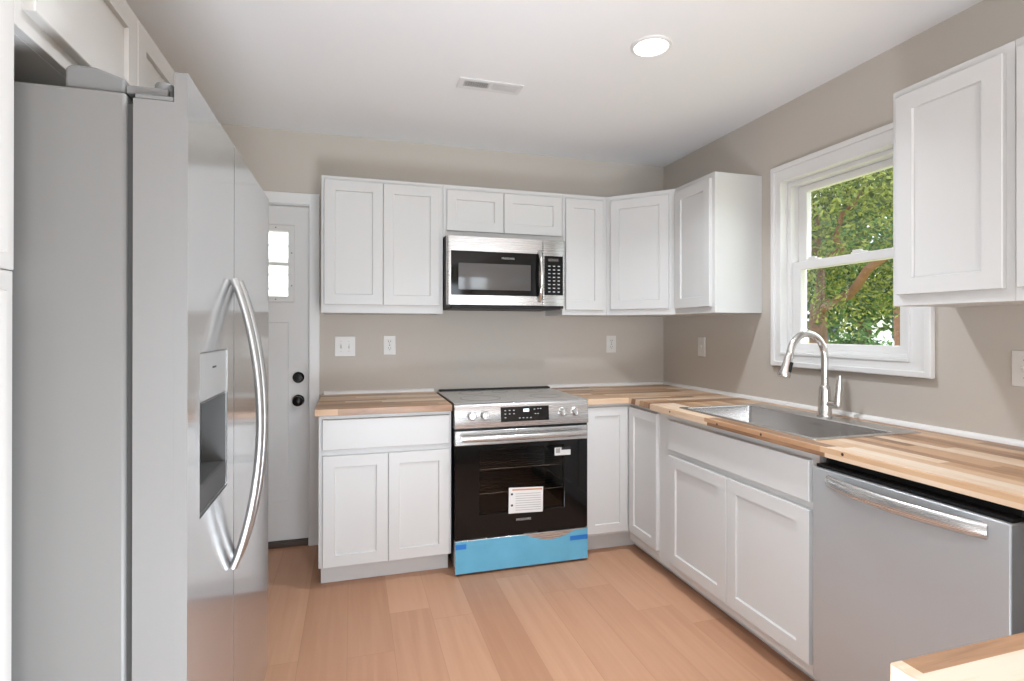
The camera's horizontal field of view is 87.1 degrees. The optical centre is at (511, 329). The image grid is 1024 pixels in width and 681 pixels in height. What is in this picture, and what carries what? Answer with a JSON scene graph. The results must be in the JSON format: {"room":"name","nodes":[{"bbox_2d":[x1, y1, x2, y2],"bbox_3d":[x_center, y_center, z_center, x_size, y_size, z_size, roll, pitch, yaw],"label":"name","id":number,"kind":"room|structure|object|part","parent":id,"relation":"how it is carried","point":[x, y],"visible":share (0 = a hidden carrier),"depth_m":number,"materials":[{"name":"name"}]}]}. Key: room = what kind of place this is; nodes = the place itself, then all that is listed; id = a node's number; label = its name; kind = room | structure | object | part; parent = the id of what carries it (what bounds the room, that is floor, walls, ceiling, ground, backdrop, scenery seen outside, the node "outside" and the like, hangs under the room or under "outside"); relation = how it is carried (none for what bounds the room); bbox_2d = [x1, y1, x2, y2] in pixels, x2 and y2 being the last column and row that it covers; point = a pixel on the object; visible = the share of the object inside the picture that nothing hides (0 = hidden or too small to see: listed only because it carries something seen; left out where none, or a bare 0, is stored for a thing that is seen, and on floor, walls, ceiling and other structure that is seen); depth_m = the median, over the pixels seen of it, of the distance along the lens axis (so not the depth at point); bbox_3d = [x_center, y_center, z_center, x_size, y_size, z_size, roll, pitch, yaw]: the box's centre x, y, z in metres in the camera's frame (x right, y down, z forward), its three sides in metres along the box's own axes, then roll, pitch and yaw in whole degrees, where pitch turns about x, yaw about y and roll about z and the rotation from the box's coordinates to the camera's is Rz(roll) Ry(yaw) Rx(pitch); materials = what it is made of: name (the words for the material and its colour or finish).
{"room":"kitchen","nodes":[
{"label":"kitchen","id":0,"kind":"room"},
{"bbox_2d":[221,124,663,398],"bbox_3d":[-0.514,0.058,3.494,3.570,2.470,0.120,0,0,-17],"label":"wall","id":1,"kind":"structure","parent":0,"point":[450,349],"depth_m":3.49,"materials":[{"name":"beige paint"}]},
{"bbox_2d":[264,191,319,548],"bbox_3d":[-1.620,0.241,3.143,0.943,2.100,0.164,0,0,-17],"label":"door","id":2,"kind":"structure","parent":1,"relation":"in","point":[294,318],"depth_m":3.21,"materials":[{"name":"white paint"}]},
{"bbox_3d":[-1.607,-0.390,3.127,0.643,0.458,0.012,0,0,-17],"label":"lite frame","id":3,"kind":"part","parent":2,"relation":"part of","materials":[{"name":"white glass"}]},
{"bbox_3d":[-1.270,0.426,3.196,0.068,0.068,0.068,0,0,-17],"label":"knob","id":4,"kind":"part","parent":2,"relation":"part of","materials":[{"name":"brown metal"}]},
{"bbox_2d":[335,336,354,356],"bbox_3d":[-1.015,0.105,3.275,0.120,0.122,0.015,0,0,-17],"label":"light switch","id":5,"kind":"object","parent":1,"relation":"attached to","point":[344,345],"visible":1,"depth_m":3.28,"materials":[{"name":"white plastic"}]},
{"bbox_2d":[324,388,433,394],"bbox_3d":[-0.815,0.385,3.332,0.662,0.019,0.019,0,0,-17],"label":"trim","id":6,"kind":"structure","parent":1,"relation":"attached to","point":[421,389],"depth_m":3.32,"materials":[{"name":"white paint"}]},
{"bbox_2d":[321,175,442,314],"bbox_3d":[-0.766,-0.468,3.188,0.671,0.756,0.324,0,0,-17],"label":"upper cabinet","id":7,"kind":"object","parent":1,"relation":"attached to","point":[382,240],"visible":1,"depth_m":3.03,"materials":[{"name":"grey paint"}]},
{"bbox_3d":[-0.879,-0.479,2.995,0.313,0.685,0.019,0,0,-17],"label":"door","id":8,"kind":"part","parent":7,"relation":"part of","materials":[{"name":"grey paint"}]},
{"bbox_3d":[-0.573,-0.478,3.086,0.320,0.685,0.019,0,0,-17],"label":"door","id":9,"kind":"part","parent":7,"relation":"part of","materials":[{"name":"grey paint"}]},
{"bbox_2d":[383,335,395,354],"bbox_3d":[-0.762,0.100,3.353,0.074,0.120,0.008,0,0,-17],"label":"outlet","id":10,"kind":"object","parent":1,"relation":"attached to","point":[389,342],"visible":1,"depth_m":3.35,"materials":[{"name":"white plastic"}]},
{"bbox_2d":[443,184,561,240],"bbox_3d":[-0.085,-0.692,3.390,0.746,0.306,0.324,0,0,-17],"label":"upper cabinet","id":11,"kind":"object","parent":1,"relation":"attached to","point":[467,211],"visible":0.72,"depth_m":3.23,"materials":[{"name":"grey paint"}]},
{"bbox_3d":[-0.217,-0.695,3.192,0.342,0.240,0.019,0,0,-17],"label":"door","id":12,"kind":"part","parent":11,"relation":"part of","materials":[{"name":"grey paint"}]},
{"bbox_2d":[443,235,564,311],"bbox_3d":[-0.071,-0.328,3.324,0.727,0.418,0.453,0,0,-17],"label":"microwave","id":13,"kind":"object","parent":11,"relation":"attached to","point":[480,273],"visible":0.99,"depth_m":3.15,"materials":[{"name":"grey metal"}]},
{"bbox_3d":[-0.093,-0.322,3.138,0.530,0.254,0.003,0,0,-17],"label":"door glass","id":14,"kind":"part","parent":13,"relation":"part of","materials":[{"name":"black glass"}]},
{"bbox_3d":[0.170,-0.317,3.193,0.026,0.311,0.065,0,0,-17],"label":"handle","id":15,"kind":"part","parent":13,"relation":"part of","materials":[{"name":"silver metal"}]},
{"bbox_3d":[0.129,-0.695,3.294,0.371,0.240,0.019,0,0,-17],"label":"door","id":16,"kind":"part","parent":11,"relation":"part of","materials":[{"name":"grey paint"}]},
{"bbox_2d":[545,194,605,316],"bbox_3d":[0.417,-0.466,3.538,0.300,0.756,0.324,0,0,-17],"label":"upper cabinet","id":17,"kind":"object","parent":1,"relation":"attached to","point":[583,217],"visible":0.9,"depth_m":3.39,"materials":[{"name":"grey paint"}]},
{"bbox_3d":[0.455,-0.467,3.390,0.255,0.694,0.019,0,0,-17],"label":"door","id":18,"kind":"part","parent":17,"relation":"part of","materials":[{"name":"grey paint"}]},
{"bbox_2d":[548,381,663,387],"bbox_3d":[0.673,0.387,3.773,0.892,0.019,0.019,0,0,-17],"label":"trim","id":19,"kind":"structure","parent":1,"relation":"attached to","point":[656,382],"depth_m":3.76,"materials":[{"name":"white paint"}]},
{"bbox_2d":[606,335,615,352],"bbox_3d":[0.698,0.104,3.786,0.074,0.120,0.008,0,0,-17],"label":"outlet","id":20,"kind":"object","parent":1,"relation":"attached to","point":[610,340],"visible":1,"depth_m":3.78,"materials":[{"name":"white plastic"}]},
{"bbox_2d":[587,189,703,316],"bbox_3d":[0.894,-0.466,3.531,0.609,0.756,0.609,0,0,-17],"label":"upper cabinet","id":21,"kind":"object","parent":1,"relation":"attached to","point":[640,227],"visible":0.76,"depth_m":3.33,"materials":[{"name":"grey paint"}]},
{"bbox_3d":[0.787,-0.468,3.334,0.363,0.688,0.019,0,0,28],"label":"door","id":22,"kind":"part","parent":21,"relation":"part of","materials":[{"name":"grey paint"}]},
{"bbox_2d":[264,544,813,680],"bbox_3d":[0.525,1.317,-0.017,3.570,0.060,7.440,0,0,-17],"label":"floor","id":23,"kind":"structure","parent":0,"point":[617,613],"depth_m":2.32,"materials":[{"name":"wood"}]},
{"bbox_2d":[0,0,13,680],"bbox_3d":[-1.030,0.232,0.514,0.644,2.110,0.610,0,0,-17],"label":"pantry cabinet","id":24,"kind":"object","parent":23,"relation":"on","point":[6,6],"visible":1,"depth_m":0.84,"materials":[{"name":"grey paint"}]},
{"bbox_3d":[-0.728,0.552,0.587,0.019,1.230,0.538,0,0,-17],"label":"door","id":25,"kind":"part","parent":24,"relation":"part of","materials":[{"name":"grey paint"}]},
{"bbox_3d":[-0.725,-0.458,0.589,0.019,0.670,0.538,0,0,-17],"label":"door","id":26,"kind":"part","parent":24,"relation":"part of","materials":[{"name":"grey paint"}]},
{"bbox_2d":[8,65,268,680],"bbox_3d":[-1.075,0.413,1.347,0.874,1.752,0.987,0,0,-17],"label":"refrigerator","id":27,"kind":"object","parent":23,"relation":"on","point":[140,273],"visible":1,"depth_m":0.96,"materials":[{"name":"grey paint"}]},
{"bbox_3d":[-0.661,-0.428,0.988,0.066,0.015,0.040,0,0,-17],"label":"hinge arm","id":28,"kind":"part","parent":27,"relation":"part of","materials":[{"name":"grey plastic"}]},
{"bbox_3d":[-0.697,0.395,1.151,0.064,1.608,0.397,0,0,-17],"label":"door","id":29,"kind":"part","parent":27,"relation":"part of","materials":[{"name":"grey paint"}]},
{"bbox_3d":[-0.656,0.368,1.164,0.022,1.662,0.397,0,0,-17],"label":"freezer door","id":30,"kind":"part","parent":27,"relation":"part of","materials":[{"name":"silver metal"}]},
{"bbox_3d":[-0.675,0.097,1.165,0.056,0.099,0.241,0,0,-17],"label":"dispenser panel","id":31,"kind":"part","parent":27,"relation":"part of","materials":[{"name":"grey metal"}]},
{"bbox_3d":[-0.658,0.232,1.337,0.079,0.717,0.023,0,0,-17],"label":"handle","id":32,"kind":"part","parent":27,"relation":"part of","materials":[{"name":"silver metal"}]},
{"bbox_3d":[-0.797,0.368,1.640,0.022,1.662,0.584,0,0,-17],"label":"fridge door","id":33,"kind":"part","parent":27,"relation":"part of","materials":[{"name":"silver metal"}]},
{"bbox_3d":[-0.677,0.232,1.404,0.079,0.717,0.023,0,0,-17],"label":"handle","id":34,"kind":"part","parent":27,"relation":"part of","materials":[{"name":"silver metal"}]},
{"bbox_2d":[318,411,450,582],"bbox_3d":[-0.723,0.859,3.040,0.662,0.865,0.628,0,0,-17],"label":"base cabinet","id":35,"kind":"object","parent":23,"relation":"on","point":[384,480],"visible":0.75,"depth_m":2.74,"materials":[{"name":"grey paint"}]},
{"bbox_3d":[-0.784,0.904,2.704,0.314,0.550,0.019,0,0,-17],"label":"door","id":36,"kind":"part","parent":35,"relation":"part of","materials":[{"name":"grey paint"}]},
{"bbox_2d":[314,391,451,416],"bbox_3d":[-0.729,0.410,3.029,0.678,0.033,0.647,0,0,-17],"label":"countertop","id":37,"kind":"structure","parent":35,"relation":"on","point":[402,402],"depth_m":2.85,"materials":[{"name":"brown wood"}]},
{"bbox_3d":[-0.633,0.524,2.749,0.634,0.150,0.019,0,0,-17],"label":"drawer","id":38,"kind":"part","parent":35,"relation":"part of","materials":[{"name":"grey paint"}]},
{"bbox_3d":[-0.480,0.905,2.794,0.315,0.550,0.019,0,0,-17],"label":"door","id":39,"kind":"part","parent":35,"relation":"part of","materials":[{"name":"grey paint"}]},
{"bbox_2d":[437,386,587,574],"bbox_3d":[-0.020,0.838,3.197,0.758,0.909,0.720,0,0,-17],"label":"stove","id":40,"kind":"object","parent":23,"relation":"on","point":[519,454],"visible":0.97,"depth_m":2.94,"materials":[{"name":"black glass"}]},
{"bbox_3d":[-0.207,0.457,2.817,0.053,0.053,0.033,0,0,-17],"label":"knob","id":41,"kind":"part","parent":40,"relation":"part of","materials":[{"name":"silver metal"}]},
{"bbox_3d":[-0.139,0.457,2.837,0.053,0.053,0.033,0,0,-17],"label":"knob","id":42,"kind":"part","parent":40,"relation":"part of","materials":[{"name":"silver metal"}]},
{"bbox_3d":[-0.108,0.392,3.523,0.742,0.016,0.047,0,0,-17],"label":"trim","id":43,"kind":"part","parent":40,"relation":"part of","materials":[{"name":"black plastic"}]},
{"bbox_2d":[437,388,585,403],"bbox_3d":[-0.026,0.395,3.216,0.752,0.008,0.585,0,0,-17],"label":"cooktop","id":44,"kind":"object","parent":40,"relation":"in","point":[480,395],"depth_m":3.12,"materials":[{"name":"black glass"}]},
{"bbox_2d":[454,438,586,540],"bbox_3d":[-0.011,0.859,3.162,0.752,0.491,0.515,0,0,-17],"label":"door","id":45,"kind":"structure","parent":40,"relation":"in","point":[510,489],"depth_m":2.98,"materials":[{"name":"black glass"}]},
{"bbox_3d":[0.056,0.458,2.938,0.756,0.132,0.068,0,0,-17],"label":"control panel","id":46,"kind":"part","parent":40,"relation":"part of","materials":[{"name":"silver metal"}]},
{"bbox_3d":[0.058,1.194,2.928,0.752,0.172,0.040,0,0,-17],"label":"drawer","id":47,"kind":"part","parent":40,"relation":"part of","materials":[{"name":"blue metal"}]},
{"bbox_3d":[0.059,0.574,2.930,0.752,0.076,0.038,0,0,-17],"label":"door rail","id":48,"kind":"part","parent":40,"relation":"part of","materials":[{"name":"silver metal"}]},
{"bbox_3d":[0.072,0.570,2.883,0.702,0.033,0.064,0,0,-17],"label":"door handle","id":49,"kind":"part","parent":40,"relation":"part of","materials":[{"name":"silver metal"}]},
{"bbox_3d":[0.071,0.456,2.913,0.273,0.078,0.010,0,0,-17],"label":"display panel","id":50,"kind":"part","parent":40,"relation":"part of","materials":[{"name":"black glass"}]},
{"bbox_3d":[0.285,0.458,2.963,0.053,0.053,0.033,0,0,-17],"label":"knob","id":51,"kind":"part","parent":40,"relation":"part of","materials":[{"name":"silver metal"}]},
{"bbox_3d":[0.356,0.458,2.984,0.053,0.053,0.033,0,0,-17],"label":"knob","id":52,"kind":"part","parent":40,"relation":"part of","materials":[{"name":"silver metal"}]},
{"bbox_2d":[587,403,672,571],"bbox_3d":[0.803,0.861,3.335,0.892,0.865,0.929,0,0,-17],"label":"base cabinet","id":53,"kind":"object","parent":23,"relation":"on","point":[623,440],"visible":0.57,"depth_m":3.08,"materials":[{"name":"grey paint"}]},
{"bbox_3d":[0.546,0.808,3.098,0.257,0.721,0.019,0,0,-17],"label":"door","id":54,"kind":"part","parent":53,"relation":"part of","materials":[{"name":"grey paint"}]},
{"bbox_3d":[0.727,0.808,2.982,0.019,0.721,0.293,0,0,-17],"label":"door","id":55,"kind":"part","parent":53,"relation":"part of","materials":[{"name":"grey paint"}]},
{"bbox_3d":[0.742,1.206,2.998,0.020,0.038,0.318,0,0,-17],"label":"rail","id":56,"kind":"part","parent":53,"relation":"part of","materials":[{"name":"grey paint"}]},
{"bbox_2d":[552,384,749,408],"bbox_3d":[0.800,0.412,3.344,0.892,0.033,0.911,0,0,-17],"label":"countertop","id":57,"kind":"structure","parent":53,"relation":"on","point":[639,395],"depth_m":3.22,"materials":[{"name":"brown wood"}]},
{"bbox_2d":[660,413,825,680],"bbox_3d":[1.206,0.860,2.440,0.628,0.865,1.016,0,0,-17],"label":"base cabinet","id":58,"kind":"object","parent":23,"relation":"on","point":[736,510],"visible":0.59,"depth_m":2.21,"materials":[{"name":"grey paint"}]},
{"bbox_3d":[0.863,0.908,2.524,0.019,0.544,0.436,0,0,-17],"label":"door","id":59,"kind":"part","parent":58,"relation":"part of","materials":[{"name":"grey paint"}]},
{"bbox_3d":[0.926,0.534,2.313,0.019,0.148,0.876,0,0,-17],"label":"drawer","id":60,"kind":"part","parent":58,"relation":"part of","materials":[{"name":"grey paint"}]},
{"bbox_3d":[0.988,0.908,2.102,0.019,0.544,0.436,0,0,-17],"label":"door","id":61,"kind":"part","parent":58,"relation":"part of","materials":[{"name":"grey paint"}]},
{"bbox_2d":[650,400,1023,510],"bbox_3d":[1.333,0.410,1.962,0.657,0.033,2.041,0,0,-17],"label":"countertop","id":62,"kind":"structure","parent":58,"relation":"on","point":[993,472],"depth_m":1.72,"materials":[{"name":"brown wood"}]},
{"bbox_2d":[679,403,920,440],"bbox_3d":[1.195,0.502,2.371,0.514,0.223,0.833,0,0,-17],"label":"sink","id":63,"kind":"object","parent":62,"relation":"in","point":[799,423],"visible":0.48,"depth_m":2.45,"materials":[{"name":"silver metal"}]},
{"bbox_2d":[777,330,841,416],"bbox_3d":[1.315,0.198,2.380,0.283,0.386,0.112,0,0,-17],"label":"faucet","id":64,"kind":"object","parent":62,"relation":"on","point":[825,405],"visible":1,"depth_m":2.40,"materials":[{"name":"silver metal"}]},
{"bbox_3d":[1.435,0.271,2.374,0.036,0.135,0.033,0,0,-17],"label":"lever","id":65,"kind":"part","parent":64,"relation":"part of","materials":[{"name":"silver metal"}]},
{"bbox_2d":[813,458,1023,680],"bbox_3d":[1.388,0.864,1.650,0.670,0.855,0.581,0,0,-17],"label":"dishwasher","id":66,"kind":"object","parent":23,"relation":"on","point":[903,569],"visible":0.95,"depth_m":1.55,"materials":[{"name":"silver metal"}]},
{"bbox_3d":[1.100,0.504,1.560,0.067,0.045,0.477,0,0,-17],"label":"handle","id":67,"kind":"part","parent":66,"relation":"part of","materials":[{"name":"silver metal"}]},
{"bbox_2d":[826,458,1023,517],"bbox_3d":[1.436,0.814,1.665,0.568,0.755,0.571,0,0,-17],"label":"handle","id":68,"kind":"object","parent":66,"relation":"in","point":[1014,512],"depth_m":1.51,"materials":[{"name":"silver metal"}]},
{"bbox_3d":[1.244,0.857,0.535,1.440,0.865,0.619,0,0,-17],"label":"base cabinet","id":69,"kind":"object","parent":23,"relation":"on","visible":0},
{"bbox_2d":[890,632,1023,680],"bbox_3d":[1.282,0.408,0.545,1.560,0.033,0.644,0,0,-17],"label":"countertop","id":70,"kind":"structure","parent":69,"relation":"on","point":[998,659],"depth_m":0.63,"materials":[{"name":"beige wood"}]},
{"bbox_2d":[126,0,982,166],"bbox_3d":[0.527,-1.212,-0.013,3.570,0.060,7.440,0,0,-17],"label":"ceiling","id":71,"kind":"structure","parent":0,"point":[392,70],"depth_m":2.36,"materials":[{"name":"white paint"}]},
{"bbox_2d":[456,77,523,94],"bbox_3d":[-0.106,-1.173,2.605,0.313,0.009,0.110,0,0,-17],"label":"ceiling vent","id":72,"kind":"object","parent":71,"relation":"in","point":[464,82],"visible":1,"depth_m":2.60,"materials":[{"name":"silver metal"}]},
{"bbox_2d":[631,35,671,56],"bbox_3d":[0.579,-1.173,2.240,0.168,0.010,0.168,0,0,-17],"label":"recessed light","id":73,"kind":"object","parent":71,"relation":"in","point":[651,45],"visible":1,"depth_m":2.23,"materials":[{"name":"white paint"}]},
{"bbox_2d":[663,0,1023,440],"bbox_3d":[2.180,0.055,0.475,0.120,2.470,7.200,0,0,-17],"label":"wall","id":74,"kind":"structure","parent":0,"point":[971,390],"depth_m":2.35,"materials":[{"name":"beige paint"}]},
{"bbox_2d":[698,337,704,356],"bbox_3d":[1.219,0.115,3.478,0.015,0.122,0.074,0,0,-17],"label":"light switch","id":75,"kind":"object","parent":74,"relation":"attached to","point":[701,340],"visible":1,"depth_m":3.48,"materials":[{"name":"white plastic"}]},
{"bbox_2d":[675,172,761,314],"bbox_3d":[1.170,-0.466,3.101,0.324,0.756,0.370,0,0,-17],"label":"upper cabinet","id":76,"kind":"object","parent":74,"relation":"attached to","point":[718,215],"visible":1,"depth_m":2.94,"materials":[{"name":"grey paint"}]},
{"bbox_3d":[1.024,-0.469,3.058,0.019,0.692,0.326,0,0,-17],"label":"door","id":77,"kind":"part","parent":76,"relation":"part of","materials":[{"name":"grey paint"}]},
{"bbox_3d":[1.042,-0.466,3.063,0.019,0.756,0.370,0,0,-17],"label":"frame","id":78,"kind":"part","parent":76,"relation":"part of","materials":[{"name":"grey paint"}]},
{"bbox_2d":[663,382,1023,446],"bbox_3d":[1.605,0.385,2.172,0.019,0.019,3.581,0,0,-17],"label":"trim","id":79,"kind":"structure","parent":74,"relation":"attached to","point":[997,439],"depth_m":2.28,"materials":[{"name":"white paint"}]},
{"bbox_2d":[770,122,934,378],"bbox_3d":[1.572,-0.331,2.500,0.157,1.048,0.832,0,0,-17],"label":"window","id":80,"kind":"structure","parent":74,"relation":"in","point":[792,183],"depth_m":2.64,"materials":[{"name":"white paint"}]},
{"bbox_3d":[1.605,-0.526,2.527,0.034,0.434,0.622,0,0,-17],"label":"sash","id":81,"kind":"part","parent":80,"relation":"part of","materials":[{"name":"white paint"}]},
{"bbox_3d":[1.568,-0.121,2.516,0.034,0.452,0.622,0,0,-17],"label":"sash","id":82,"kind":"part","parent":80,"relation":"part of","materials":[{"name":"white paint"}]},
{"bbox_2d":[893,40,1023,306],"bbox_3d":[1.557,-0.464,1.795,0.324,0.764,0.372,0,0,-17],"label":"upper cabinet","id":83,"kind":"object","parent":74,"relation":"attached to","point":[954,129],"visible":0.98,"depth_m":1.72,"materials":[{"name":"grey paint"}]},
{"bbox_2d":[1012,350,1023,386],"bbox_3d":[1.722,0.134,1.784,0.015,0.122,0.120,0,0,-17],"label":"light switch","id":84,"kind":"object","parent":74,"relation":"attached to","point":[1017,356],"visible":1,"depth_m":1.82,"materials":[{"name":"white plastic"}]},
{"bbox_2d":[1016,37,1023,300],"bbox_3d":[1.696,-0.465,1.328,0.324,0.764,0.600,0,0,-17],"label":"upper cabinet","id":85,"kind":"object","parent":74,"relation":"attached to","point":[1019,42],"visible":1,"depth_m":1.55,"materials":[{"name":"grey paint"}]},
{"label":"outside","id":86,"kind":"structure","parent":0,"visible":0},
{"bbox_3d":[30.679,2.016,28.320,69.400,0.200,110.000,0,0,-17],"label":"lawn","id":87,"kind":"structure","parent":86,"visible":0},
{"bbox_2d":[807,171,893,344],"bbox_3d":[15.294,-2.958,22.769,7.939,9.754,13.052,0,0,-8],"label":"tree","id":88,"kind":"object","parent":87,"relation":"on","point":[868,329],"visible":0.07,"depth_m":21.93,"materials":[{"name":"green plant"}]},
{"bbox_2d":[807,167,899,343],"bbox_3d":[4.804,-0.875,7.350,3.345,5.489,4.067,0,0,-38],"label":"tree","id":89,"kind":"object","parent":87,"relation":"on","point":[820,308],"visible":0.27,"depth_m":7.35,"materials":[{"name":"green plant"}]},
{"bbox_2d":[811,180,899,345],"bbox_3d":[8.301,-1.603,11.912,4.664,6.956,4.313,0,0,27],"label":"tree","id":90,"kind":"object","parent":87,"relation":"on","point":[897,319],"visible":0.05,"depth_m":11.53,"materials":[{"name":"plant"}]},
{"bbox_2d":[828,327,892,345],"bbox_3d":[10.733,0.933,17.355,1.970,2.003,3.749,0,0,-9],"label":"bush","id":91,"kind":"object","parent":87,"relation":"on","point":[850,340],"visible":0.13,"depth_m":16.64,"materials":[{"name":"green plant"}]},
{"bbox_2d":[828,290,893,341],"bbox_3d":[28.493,-0.940,39.932,8.200,5.750,9.300,0,0,-17],"label":"house","id":92,"kind":"structure","parent":87,"relation":"on","point":[887,334],"depth_m":37.41,"materials":[{"name":"white"}]},
{"bbox_2d":[853,339,893,345],"bbox_3d":[18.822,1.196,28.584,1.760,1.420,4.334,0,0,-2],"label":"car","id":93,"kind":"object","parent":87,"relation":"on","point":[872,339],"visible":0.02,"depth_m":27.30,"materials":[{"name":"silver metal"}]},
{"bbox_3d":[-1.127,0.050,-0.505,0.120,2.470,7.200,0,0,-17],"label":"wall","id":94,"kind":"structure","parent":0,"visible":0},
{"bbox_2d":[14,0,173,87],"bbox_3d":[-1.255,-0.661,1.274,0.643,0.305,0.965,0,0,-17],"label":"upper cabinet","id":95,"kind":"object","parent":94,"relation":"attached to","point":[51,36],"visible":0.28,"depth_m":1.10,"materials":[{"name":"grey paint"}]},
{"bbox_3d":[-0.974,-0.661,1.357,0.019,0.305,0.965,0,0,-17],"label":"frame","id":96,"kind":"part","parent":95,"relation":"part of","materials":[{"name":"grey paint"}]},
{"bbox_3d":[-1.021,-0.665,1.584,0.019,0.244,0.463,0,0,-17],"label":"door","id":97,"kind":"part","parent":95,"relation":"part of","materials":[{"name":"grey paint"}]},
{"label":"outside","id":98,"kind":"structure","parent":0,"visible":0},
{"bbox_3d":[-4.240,1.949,8.895,8.600,0.200,11.400,0,0,-17],"label":"yard","id":99,"kind":"structure","parent":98,"visible":0},
{"bbox_2d":[269,232,287,295],"bbox_3d":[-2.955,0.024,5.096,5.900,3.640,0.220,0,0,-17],"label":"window","id":100,"kind":"structure","parent":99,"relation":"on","point":[278,241],"depth_m":5.20,"materials":[{"name":"white glass"}]}
]}

